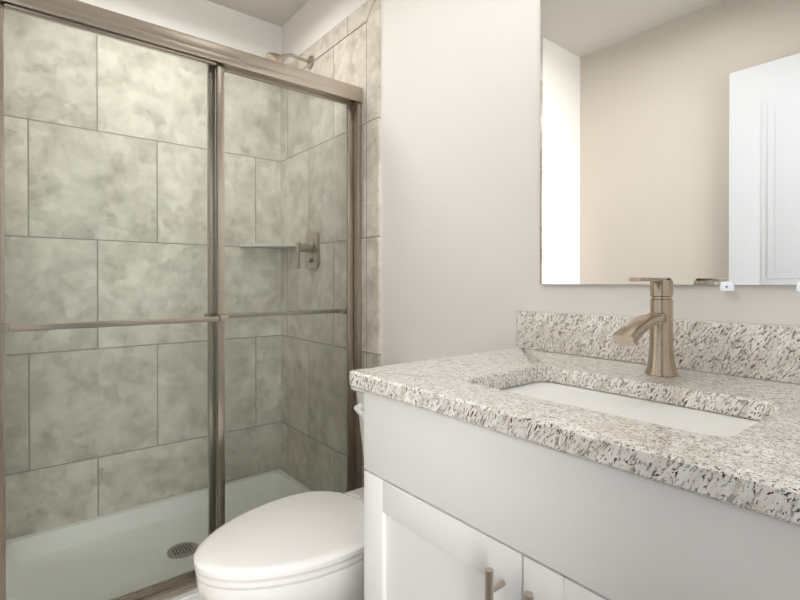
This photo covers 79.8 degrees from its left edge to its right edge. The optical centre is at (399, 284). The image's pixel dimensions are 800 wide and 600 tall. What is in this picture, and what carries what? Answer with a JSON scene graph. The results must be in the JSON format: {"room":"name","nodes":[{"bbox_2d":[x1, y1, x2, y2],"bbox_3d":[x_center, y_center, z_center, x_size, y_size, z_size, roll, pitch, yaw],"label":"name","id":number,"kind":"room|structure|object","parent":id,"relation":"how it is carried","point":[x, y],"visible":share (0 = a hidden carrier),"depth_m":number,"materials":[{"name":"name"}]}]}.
{"room":"bathroom","nodes":[
{"label":"bathroom","id":0,"kind":"room"},
{"bbox_2d":[78,0,281,57],"bbox_3d":[-1.311,-0.142,2.046,1.670,2.420,0.120,0,0,-39],"label":"wall","id":1,"kind":"structure","parent":0,"point":[216,23],"depth_m":2.28,"materials":[{"name":"white paint"}]},
{"bbox_2d":[5,9,206,64],"bbox_3d":[-1.072,-1.079,2.142,1.170,0.082,0.003,0,0,-39],"label":"trim","id":2,"kind":"structure","parent":1,"relation":"attached to","point":[5,9],"depth_m":2.01,"materials":[{"name":"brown metal"}]},
{"bbox_2d":[4,9,280,539],"bbox_3d":[-1.082,-0.025,2.147,1.165,2.185,0.010,0,0,-39],"label":"wall tile","id":3,"kind":"structure","parent":1,"relation":"attached to","point":[137,230],"depth_m":2.06,"materials":[{"name":"beige tile"}]},
{"bbox_2d":[207,0,308,26],"bbox_3d":[-0.482,-1.398,1.103,1.790,0.100,2.620,0,0,-39],"label":"ceiling","id":4,"kind":"structure","parent":0,"point":[280,13],"depth_m":2.34,"materials":[{"name":"white paint"}]},
{"bbox_2d":[282,0,799,365],"bbox_3d":[0.169,-0.140,1.632,0.120,2.420,2.620,0,0,-39],"label":"wall","id":5,"kind":"structure","parent":0,"point":[460,177],"depth_m":1.49,"materials":[{"name":"white paint"}]},
{"bbox_2d":[239,243,294,248],"bbox_3d":[-0.645,-0.194,2.352,0.224,0.016,0.214,0,0,-39],"label":"corner shelf","id":6,"kind":"object","parent":5,"relation":"attached to","point":[276,246],"depth_m":2.35,"materials":[{"name":"grey ceramic"}]},
{"bbox_2d":[295,232,319,268],"bbox_3d":[-0.440,-0.156,2.208,0.085,0.171,0.125,0,0,-39],"label":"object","id":7,"kind":"structure","parent":5,"relation":"attached to","point":[309,241],"depth_m":2.19,"materials":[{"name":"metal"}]},
{"bbox_2d":[281,23,365,492],"bbox_3d":[-0.353,-0.025,2.178,0.010,2.185,0.875,0,0,-39],"label":"wall tile","id":8,"kind":"structure","parent":5,"relation":"attached to","point":[343,60],"depth_m":2.19,"materials":[{"name":"beige tile"}]},
{"bbox_2d":[265,52,313,68],"bbox_3d":[-0.504,-1.011,2.177,0.219,0.124,0.090,0,0,-39],"label":"shower head","id":9,"kind":"object","parent":8,"relation":"attached to","point":[281,58],"visible":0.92,"depth_m":2.16},
{"bbox_2d":[287,0,380,367],"bbox_3d":[-0.340,-0.026,2.161,0.012,2.187,0.837,0,0,-39],"label":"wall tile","id":10,"kind":"structure","parent":5,"relation":"attached to","point":[366,13],"depth_m":1.87,"materials":[{"name":"beige tile"}]},
{"bbox_2d":[290,0,379,366],"bbox_3d":[-0.349,-0.026,2.172,0.012,2.187,0.865,0,0,-39],"label":"trim","id":11,"kind":"structure","parent":5,"relation":"attached to","point":[377,172],"depth_m":1.83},
{"bbox_2d":[540,0,799,291],"bbox_3d":[0.594,-0.463,0.995,0.010,0.952,0.707,0,0,-39],"label":"mirror","id":12,"kind":"object","parent":5,"relation":"attached to","point":[669,138],"visible":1,"depth_m":1.02,"materials":[{"name":"clear glass"}]},
{"bbox_3d":[-0.482,1.122,1.115,1.790,0.100,2.620,0,0,-39],"label":"floor","id":13,"kind":"structure","parent":0,"visible":0},
{"bbox_2d":[6,469,311,599],"bbox_3d":[-0.830,1.019,1.847,1.152,0.100,0.778,0,0,-39],"label":"shower pan","id":14,"kind":"object","parent":13,"relation":"on","point":[193,594],"depth_m":1.86,"materials":[{"name":"white plastic"}]},
{"bbox_2d":[0,0,362,599],"bbox_3d":[-0.617,0.091,1.578,1.151,1.754,0.139,0,0,-39],"label":"sliding door","id":15,"kind":"structure","parent":14,"relation":"on","point":[220,59],"depth_m":1.56,"materials":[{"name":"clear glass"}]},
{"bbox_2d":[193,386,365,599],"bbox_3d":[-0.181,0.698,1.344,0.753,0.746,0.416,0,0,-39],"label":"toilet","id":16,"kind":"object","parent":13,"relation":"on","point":[309,545],"visible":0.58,"depth_m":1.16,"materials":[{"name":"white ceramic"}]},
{"bbox_2d":[349,278,799,599],"bbox_3d":[0.371,0.531,0.818,0.585,1.086,0.846,0,0,-39],"label":"bathroom vanity","id":17,"kind":"object","parent":13,"relation":"on","point":[654,454],"visible":1,"depth_m":0.71,"materials":[{"name":"white paint"}]},
{"bbox_2d":[613,278,677,376],"bbox_3d":[0.459,0.082,0.891,0.186,0.188,0.058,0,0,-39],"label":"faucet","id":18,"kind":"object","parent":17,"relation":"on","point":[661,358],"depth_m":0.91,"materials":[{"name":"gold metal"}]}
]}

